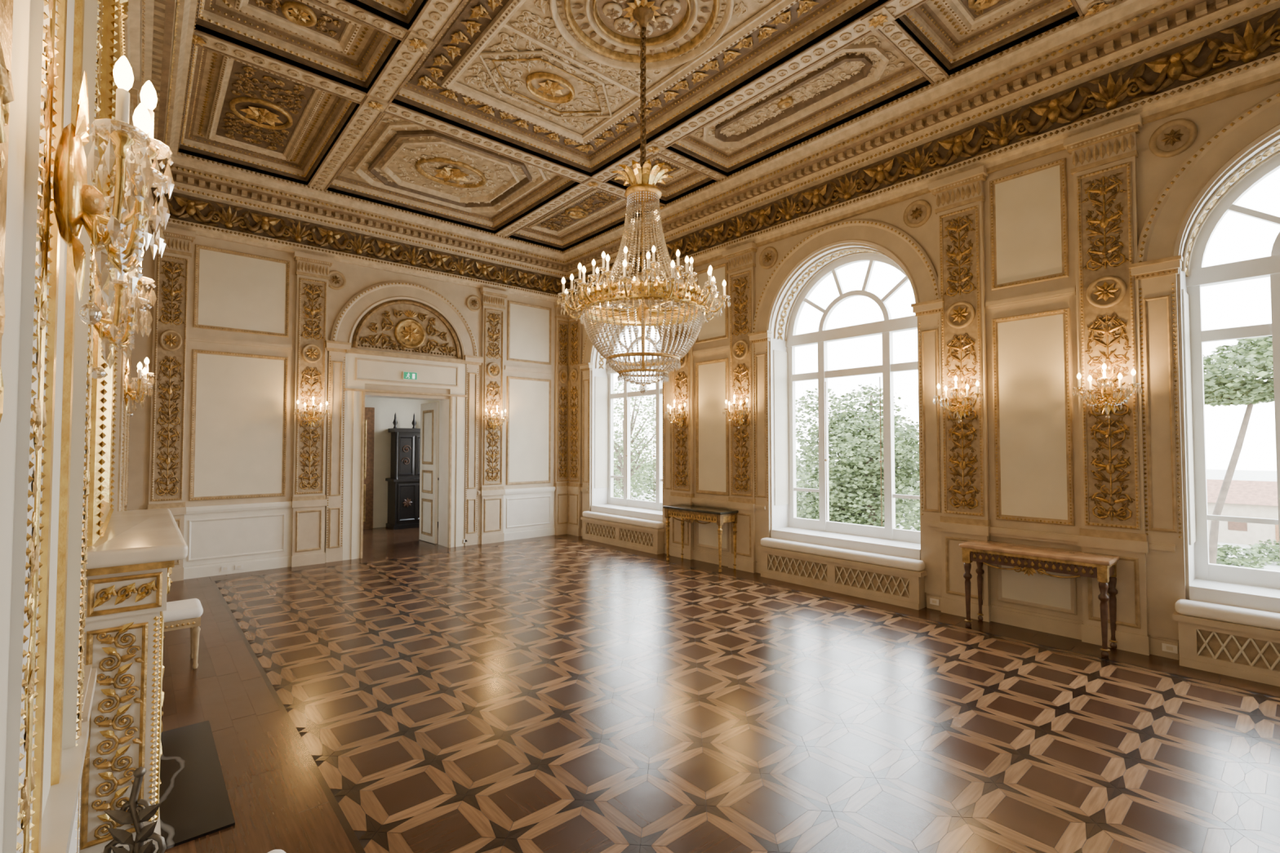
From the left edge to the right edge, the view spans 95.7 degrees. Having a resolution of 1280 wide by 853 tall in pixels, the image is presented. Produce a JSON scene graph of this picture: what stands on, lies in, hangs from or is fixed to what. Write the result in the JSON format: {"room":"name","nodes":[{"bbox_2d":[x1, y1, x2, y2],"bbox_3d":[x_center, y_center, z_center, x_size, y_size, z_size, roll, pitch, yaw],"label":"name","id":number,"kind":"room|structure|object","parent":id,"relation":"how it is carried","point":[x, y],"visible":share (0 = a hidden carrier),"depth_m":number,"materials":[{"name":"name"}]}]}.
{"room":"historic interior","nodes":[
{"label":"historic interior","id":0,"kind":"room"},
{"bbox_2d":[125,226,555,566],"bbox_3d":[-3.896,-0.816,9.206,6.430,5.600,0.520,2,-2,-41],"label":"wall","id":1,"kind":"structure","parent":0,"point":[241,384],"depth_m":8.40,"materials":[{"name":"beige paint"}]},
{"bbox_2d":[146,225,195,582],"bbox_3d":[-5.861,-0.277,7.219,0.426,4.400,0.130,2,-2,-41],"label":"trim","id":2,"kind":"structure","parent":1,"relation":"attached to","point":[172,269],"depth_m":7.24,"materials":[{"name":"gold metal"}]},
{"bbox_2d":[221,565,229,571],"bbox_3d":[-5.416,1.855,7.570,0.090,0.060,0.009,2,-2,-41],"label":"wall outlet","id":3,"kind":"object","parent":1,"relation":"attached to","point":[226,567],"visible":1,"depth_m":7.57,"materials":[{"name":"white paint"}]},
{"bbox_2d":[235,564,243,569],"bbox_3d":[-5.303,1.858,7.668,0.090,0.060,0.009,2,-2,-41],"label":"wall outlet","id":4,"kind":"object","parent":1,"relation":"attached to","point":[241,566],"visible":1,"depth_m":7.66,"materials":[{"name":"white paint"}]},
{"bbox_2d":[290,251,333,567],"bbox_3d":[-4.678,-0.246,8.242,0.494,4.400,0.130,2,-2,-41],"label":"trim","id":5,"kind":"structure","parent":1,"relation":"attached to","point":[308,501],"depth_m":8.23,"materials":[{"name":"gold metal"}]},
{"bbox_2d":[293,396,330,429],"bbox_3d":[-4.625,-0.192,8.182,0.462,0.467,0.207,2,-2,-41],"label":"wall sconce","id":6,"kind":"object","parent":1,"relation":"attached to","point":[311,420],"visible":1,"depth_m":8.19,"materials":[{"name":"gold glass"}]},
{"bbox_2d":[129,486,555,514],"bbox_3d":[-3.784,1.117,9.017,6.430,0.085,0.062,2,-2,-41],"label":"trim","id":7,"kind":"structure","parent":1,"relation":"attached to","point":[228,508],"depth_m":7.80,"materials":[{"name":"white paint"}]},
{"bbox_2d":[182,526,555,579],"bbox_3d":[-3.793,1.901,9.003,6.430,0.155,0.035,2,-2,-41],"label":"baseboard","id":8,"kind":"structure","parent":1,"relation":"attached to","point":[266,563],"depth_m":7.82,"materials":[{"name":"beige paint"}]},
{"bbox_2d":[351,299,461,358],"bbox_3d":[-3.641,-1.587,9.202,1.720,0.840,0.068,2,-2,-41],"label":"trim","id":9,"kind":"structure","parent":1,"relation":"attached to","point":[402,326],"depth_m":9.17,"materials":[{"name":"gold metal"}]},
{"bbox_2d":[402,371,417,380],"bbox_3d":[-3.637,-0.802,9.174,0.220,0.130,0.038,2,-2,-41],"label":"exit sign","id":10,"kind":"object","parent":1,"relation":"attached to","point":[410,375],"visible":1,"depth_m":9.16,"materials":[{"name":"green plastic"}]},
{"bbox_2d":[418,402,438,543],"bbox_3d":[-3.686,0.798,10.132,0.101,2.410,0.641,2,-2,-41],"label":"door","id":11,"kind":"structure","parent":1,"relation":"in","point":[428,411],"depth_m":10.07,"materials":[{"name":"white wood"}]},
{"bbox_2d":[480,287,509,544],"bbox_3d":[-2.548,-0.189,10.082,0.494,4.400,0.130,2,-2,-41],"label":"trim","id":12,"kind":"structure","parent":1,"relation":"attached to","point":[491,488],"depth_m":10.07,"materials":[{"name":"gold metal"}]},
{"bbox_2d":[483,405,508,432],"bbox_3d":[-2.496,-0.135,10.022,0.462,0.467,0.207,2,-2,-41],"label":"wall sconce","id":13,"kind":"object","parent":1,"relation":"attached to","point":[493,424],"visible":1,"depth_m":10.03,"materials":[{"name":"gold glass"}]},
{"bbox_2d":[553,301,568,535],"bbox_3d":[-1.459,-0.160,11.024,0.364,4.400,0.130,2,-2,-41],"label":"trim","id":14,"kind":"structure","parent":1,"relation":"attached to","point":[562,322],"depth_m":11.01,"materials":[{"name":"gold metal"}]},
{"bbox_2d":[364,396,439,528],"bbox_3d":[-5.755,0.257,11.546,4.000,3.600,0.001,2,-2,-41],"label":"wall","id":15,"kind":"structure","parent":0,"point":[385,409],"depth_m":11.96,"materials":[{"name":"white paint"}]},
{"bbox_2d":[363,407,374,529],"bbox_3d":[-5.700,0.831,11.525,0.760,2.450,0.073,2,-2,-41],"label":"door","id":16,"kind":"structure","parent":15,"relation":"in","point":[368,486],"depth_m":11.70,"materials":[{"name":"beige wood"}]},
{"bbox_2d":[177,0,1115,251],"bbox_3d":[-0.093,-3.557,4.890,6.430,0.408,11.350,2,-2,-41],"label":"ceiling","id":17,"kind":"structure","parent":0,"point":[515,119],"depth_m":5.95,"materials":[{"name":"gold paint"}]},
{"bbox_2d":[556,4,730,393],"bbox_3d":[0.027,-1.931,4.929,1.445,3.316,1.445,2,-2,-41],"label":"chandelier","id":18,"kind":"object","parent":17,"relation":"hanging from","point":[644,191],"visible":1,"depth_m":4.75,"materials":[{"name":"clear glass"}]},
{"bbox_2d":[161,525,1279,852],"bbox_3d":[-1.123,1.884,5.914,6.430,0.001,14.500,2,-2,-41],"label":"floor","id":19,"kind":"structure","parent":0,"point":[224,700],"depth_m":3.53,"materials":[{"name":"brown wood"}]},
{"bbox_2d":[79,508,187,852],"bbox_3d":[-2.504,1.139,2.865,0.316,1.300,1.720,2,-2,-41],"label":"fireplace mantel","id":20,"kind":"object","parent":19,"relation":"on","point":[129,569],"visible":0.94,"depth_m":2.29,"materials":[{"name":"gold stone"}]},
{"bbox_2d":[102,766,166,852],"bbox_3d":[-1.947,1.545,2.236,0.210,0.449,0.060,0,-2,-15],"label":"andiron","id":21,"kind":"object","parent":19,"relation":"on","point":[136,815],"visible":1,"depth_m":2.23,"materials":[{"name":"brown metal"}]},
{"bbox_2d":[162,598,203,668],"bbox_3d":[-3.628,1.601,4.378,0.500,0.470,0.360,2,-2,-41],"label":"upholstered stool","id":22,"kind":"object","parent":19,"relation":"on","point":[182,614],"visible":0.43,"depth_m":4.38,"materials":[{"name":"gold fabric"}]},
{"bbox_2d":[159,720,235,849],"bbox_3d":[-2.405,1.785,2.910,0.480,0.013,1.270,2,-2,-41],"label":"hearth slab","id":23,"kind":"object","parent":19,"relation":"on","point":[193,797],"visible":0.58,"depth_m":2.85,"materials":[{"name":"black stone"}]},
{"bbox_2d":[267,849,285,852],"bbox_3d":[-1.064,1.512,1.506,0.420,0.470,0.420,-1,-2,35],"label":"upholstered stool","id":24,"kind":"object","parent":19,"relation":"on","point":[273,851],"visible":1,"depth_m":1.76,"materials":[{"name":"white fabric"}]},
{"bbox_2d":[385,412,439,529],"bbox_3d":[-4.718,0.893,12.054,0.940,2.360,0.520,2,-2,-41],"label":"tall cabinet","id":25,"kind":"object","parent":19,"relation":"on","point":[403,483],"visible":0.59,"depth_m":11.82,"materials":[{"name":"brown wood"}]},
{"bbox_2d":[580,511,665,554],"bbox_3d":[-0.326,1.758,9.768,0.190,0.490,2.060,2,-2,-41],"label":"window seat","id":26,"kind":"object","parent":19,"relation":"on","point":[633,533],"visible":1,"depth_m":9.57,"materials":[{"name":"beige paint"}]},
{"bbox_2d":[662,504,738,572],"bbox_3d":[0.854,1.554,8.203,0.410,0.800,1.120,2,-2,-41],"label":"console table","id":27,"kind":"object","parent":19,"relation":"on","point":[719,516],"visible":1,"depth_m":7.99,"materials":[{"name":"gold metal"}]},
{"bbox_2d":[758,537,927,609],"bbox_3d":[2.270,1.665,6.767,0.190,0.490,2.060,2,-2,-41],"label":"radiator cover","id":28,"kind":"object","parent":19,"relation":"on","point":[886,579],"visible":1,"depth_m":6.57,"materials":[{"name":"beige paint"}]},
{"bbox_2d":[959,539,1119,657],"bbox_3d":[3.509,1.474,5.133,0.410,0.770,1.120,2,-2,-41],"label":"console table","id":29,"kind":"object","parent":19,"relation":"on","point":[1103,567],"visible":1,"depth_m":4.96,"materials":[{"name":"gold metal"}]},
{"bbox_2d":[1172,599,1279,686],"bbox_3d":[4.867,1.572,3.765,0.190,0.490,2.060,2,-2,-41],"label":"radiator cover","id":30,"kind":"object","parent":19,"relation":"on","point":[1239,642],"visible":1,"depth_m":4.27,"materials":[{"name":"beige paint"}]},
{"bbox_2d":[578,72,1279,656],"bbox_3d":[2.460,-0.884,7.016,0.520,5.600,11.350,2,-2,-41],"label":"wall","id":31,"kind":"structure","parent":0,"point":[1192,154],"depth_m":5.42,"materials":[{"name":"beige paint"}]},
{"bbox_2d":[567,299,582,536],"bbox_3d":[-1.252,-0.162,10.945,0.130,4.400,0.468,2,-2,-41],"label":"trim","id":32,"kind":"structure","parent":31,"relation":"attached to","point":[575,328],"depth_m":10.91,"materials":[{"name":"gold metal"}]},
{"bbox_2d":[591,325,662,521],"bbox_3d":[-0.093,-0.226,10.031,0.464,3.629,1.900,2,-2,-41],"label":"window","id":33,"kind":"structure","parent":31,"relation":"in","point":[625,506],"depth_m":10.32,"materials":[{"name":"white wood"}]},
{"bbox_2d":[665,399,688,430],"bbox_3d":[0.557,-0.175,8.732,0.207,0.467,0.462,2,-2,-41],"label":"wall sconce","id":34,"kind":"object","parent":31,"relation":"attached to","point":[681,413],"visible":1,"depth_m":8.73,"materials":[{"name":"gold glass"}]},
{"bbox_2d":[665,262,695,559],"bbox_3d":[0.615,-0.229,8.786,0.130,4.400,0.520,2,-2,-41],"label":"trim","id":35,"kind":"structure","parent":31,"relation":"attached to","point":[682,380],"depth_m":8.73,"materials":[{"name":"gold metal"}]},
{"bbox_2d":[123,0,1279,302],"bbox_3d":[-0.093,-2.986,4.873,6.621,0.870,11.538,2,-2,-41],"label":"trim","id":36,"kind":"structure","parent":31,"relation":"attached to","point":[1126,59],"depth_m":6.23,"materials":[{"name":"gold metal"}]},
{"bbox_2d":[722,394,751,428],"bbox_3d":[1.316,-0.202,7.855,0.207,0.467,0.462,2,-2,-41],"label":"wall sconce","id":37,"kind":"object","parent":31,"relation":"attached to","point":[740,414],"visible":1,"depth_m":7.86,"materials":[{"name":"gold glass"}]},
{"bbox_2d":[722,242,758,573],"bbox_3d":[1.374,-0.256,7.909,0.130,4.400,0.520,2,-2,-41],"label":"trim","id":38,"kind":"structure","parent":31,"relation":"attached to","point":[741,259],"depth_m":7.89,"materials":[{"name":"gold metal"}]},
{"bbox_2d":[771,253,920,559],"bbox_3d":[2.503,-0.319,7.030,0.464,3.629,1.900,2,-2,-41],"label":"window","id":39,"kind":"structure","parent":31,"relation":"in","point":[890,540],"depth_m":7.14,"materials":[{"name":"white wood"}]},
{"bbox_2d":[579,487,1175,555],"bbox_3d":[2.316,1.049,6.832,0.062,0.085,11.350,2,-2,-41],"label":"trim","id":40,"kind":"structure","parent":31,"relation":"attached to","point":[1069,539],"depth_m":5.35,"materials":[{"name":"beige paint"}]},
{"bbox_2d":[580,527,1179,660],"bbox_3d":[2.326,1.834,6.816,0.035,0.155,11.350,2,-2,-41],"label":"baseboard","id":41,"kind":"structure","parent":31,"relation":"attached to","point":[1052,624],"depth_m":5.32,"materials":[{"name":"beige paint"}]},
{"bbox_2d":[929,598,939,605],"bbox_3d":[3.031,1.805,5.966,0.009,0.060,0.090,2,-2,-41],"label":"wall outlet","id":42,"kind":"object","parent":31,"relation":"attached to","point":[934,602],"visible":1,"depth_m":5.96,"materials":[{"name":"white paint"}]},
{"bbox_2d":[933,375,983,422],"bbox_3d":[3.151,-0.268,5.734,0.207,0.467,0.462,2,-2,-41],"label":"wall sconce","id":43,"kind":"object","parent":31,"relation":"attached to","point":[962,399],"visible":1,"depth_m":5.74,"materials":[{"name":"gold glass"}]},
{"bbox_2d":[928,165,991,622],"bbox_3d":[3.209,-0.321,5.788,0.130,4.400,0.520,2,-2,-41],"label":"pilaster","id":44,"kind":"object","parent":31,"relation":"attached to","point":[960,198],"depth_m":5.78,"materials":[{"name":"gold metal"}]},
{"bbox_2d":[1062,114,1150,655],"bbox_3d":[3.968,-0.348,4.911,0.130,4.400,0.520,2,-2,-41],"label":"pilaster","id":45,"kind":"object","parent":31,"relation":"attached to","point":[1104,169],"depth_m":4.90,"materials":[{"name":"gold metal"}]},
{"bbox_2d":[1071,363,1142,419],"bbox_3d":[3.909,-0.295,4.857,0.207,0.467,0.462,2,-2,-41],"label":"wall sconce","id":46,"kind":"object","parent":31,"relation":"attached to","point":[1108,389],"visible":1,"depth_m":4.86,"materials":[{"name":"gold glass"}]},
{"bbox_2d":[1161,643,1177,653],"bbox_3d":[4.208,1.763,4.605,0.009,0.060,0.090,2,-2,-41],"label":"wall outlet","id":47,"kind":"object","parent":31,"relation":"attached to","point":[1166,647],"visible":1,"depth_m":4.60,"materials":[{"name":"white paint"}]},
{"bbox_2d":[1186,153,1279,613],"bbox_3d":[5.100,-0.411,4.028,0.464,3.629,1.900,2,-2,-41],"label":"window","id":48,"kind":"structure","parent":31,"relation":"in","point":[1254,588],"depth_m":4.64,"materials":[{"name":"white wood"}]},
{"bbox_3d":[-2.514,-1.017,2.718,0.030,5.600,11.350,2,-2,-41],"label":"wall","id":49,"kind":"structure","parent":0,"visible":0},
{"bbox_2d":[0,0,103,852],"bbox_3d":[-0.857,-0.455,0.813,0.068,4.360,2.330,2,-2,-41],"label":"wall pier","id":50,"kind":"object","parent":49,"relation":"attached to","point":[47,46],"visible":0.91,"depth_m":0.95,"materials":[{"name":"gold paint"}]},
{"bbox_2d":[53,55,173,324],"bbox_3d":[-0.946,-0.412,1.048,0.162,0.467,0.462,2,-2,-41],"label":"wall sconce","id":51,"kind":"object","parent":50,"relation":"attached to","point":[121,236],"visible":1,"depth_m":0.98,"materials":[{"name":"gold glass"}]},
{"bbox_2d":[81,664,97,722],"bbox_3d":[-3.940,0.972,4.332,0.062,0.085,6.950,2,-2,-41],"label":"trim","id":52,"kind":"structure","parent":49,"relation":"attached to","point":[90,674],"depth_m":1.91,"materials":[{"name":"beige paint"}]},
{"bbox_2d":[86,0,128,546],"bbox_3d":[-2.597,-0.968,2.849,0.076,2.910,1.360,2,-2,-41],"label":"mirror","id":53,"kind":"object","parent":49,"relation":"attached to","point":[100,509],"visible":0.6,"depth_m":2.35,"materials":[{"name":"gold metal"}]},
{"bbox_2d":[92,249,156,378],"bbox_3d":[-1.719,-0.386,1.899,0.207,0.467,0.462,2,-2,-41],"label":"wall sconce","id":54,"kind":"object","parent":49,"relation":"attached to","point":[126,313],"visible":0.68,"depth_m":1.85,"materials":[{"name":"gold glass"}]},
{"bbox_2d":[111,80,142,511],"bbox_3d":[-3.931,-0.364,4.414,0.130,4.400,0.520,2,-2,-41],"label":"trim","id":55,"kind":"structure","parent":49,"relation":"attached to","point":[135,91],"depth_m":4.25,"materials":[{"name":"gold metal"}]},
{"bbox_2d":[121,185,134,511],"bbox_3d":[-4.945,-0.328,5.586,0.130,4.400,0.520,2,-2,-41],"label":"trim","id":56,"kind":"structure","parent":49,"relation":"attached to","point":[125,435],"depth_m":5.43,"materials":[{"name":"gold metal"}]},
{"bbox_2d":[124,350,131,511],"bbox_3d":[-6.024,-0.289,6.833,0.130,4.400,0.468,2,-2,-41],"label":"trim","id":57,"kind":"structure","parent":49,"relation":"attached to","point":[130,357],"depth_m":6.71,"materials":[{"name":"gold metal"}]},
{"bbox_2d":[124,357,155,417],"bbox_3d":[-3.873,-0.307,4.465,0.207,0.467,0.462,2,-2,-41],"label":"wall sconce","id":58,"kind":"object","parent":49,"relation":"attached to","point":[140,387],"visible":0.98,"depth_m":4.40,"materials":[{"name":"gold glass"}]},
{"label":"outside","id":59,"kind":"structure","parent":0,"visible":0},
{"bbox_2d":[613,459,1279,571],"bbox_3d":[38.222,5.332,52.741,113.000,0.001,150.000,2,-2,-41],"label":"ground","id":60,"kind":"structure","parent":59,"point":[1218,474],"depth_m":62.49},
{"bbox_2d":[613,381,655,498],"bbox_3d":[-0.675,1.413,19.073,3.081,5.770,3.540,2,-2,-41],"label":"young tree","id":61,"kind":"object","parent":60,"relation":"on","point":[617,453],"visible":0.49,"depth_m":18.73,"materials":[{"name":"green plant"}]},
{"bbox_2d":[613,417,919,530],"bbox_3d":[2.510,3.001,30.909,5.041,6.286,34.838,1,-2,-40],"label":"hedge","id":62,"kind":"object","parent":60,"relation":"on","point":[800,473],"visible":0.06,"depth_m":31.38,"materials":[{"name":"green plant"}]},
{"bbox_2d":[795,384,919,531],"bbox_3d":[5.870,1.534,14.957,3.828,5.256,5.102,2,-2,-41],"label":"tree","id":63,"kind":"object","parent":60,"relation":"on","point":[858,468],"visible":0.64,"depth_m":14.44,"materials":[{"name":"green plant"}]},
{"bbox_2d":[1203,336,1274,564],"bbox_3d":[15.575,0.930,14.194,3.686,6.438,5.314,2,-2,-41],"label":"pine tree","id":64,"kind":"object","parent":60,"relation":"on","point":[1225,387],"visible":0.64,"depth_m":14.22,"materials":[{"name":"green plant"}]},
{"bbox_2d":[1206,479,1279,546],"bbox_3d":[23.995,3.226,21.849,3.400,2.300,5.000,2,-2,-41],"label":"house","id":65,"kind":"structure","parent":60,"relation":"on","point":[1246,499],"depth_m":21.57,"materials":[{"name":"paint"}]},
{"bbox_2d":[1216,539,1279,568],"bbox_3d":[20.714,3.993,15.687,3.824,1.109,10.634,2,-2,-41],"label":"shrubs","id":66,"kind":"object","parent":60,"relation":"on","point":[1252,553],"visible":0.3,"depth_m":17.49,"materials":[{"name":"green plant"}]}
]}

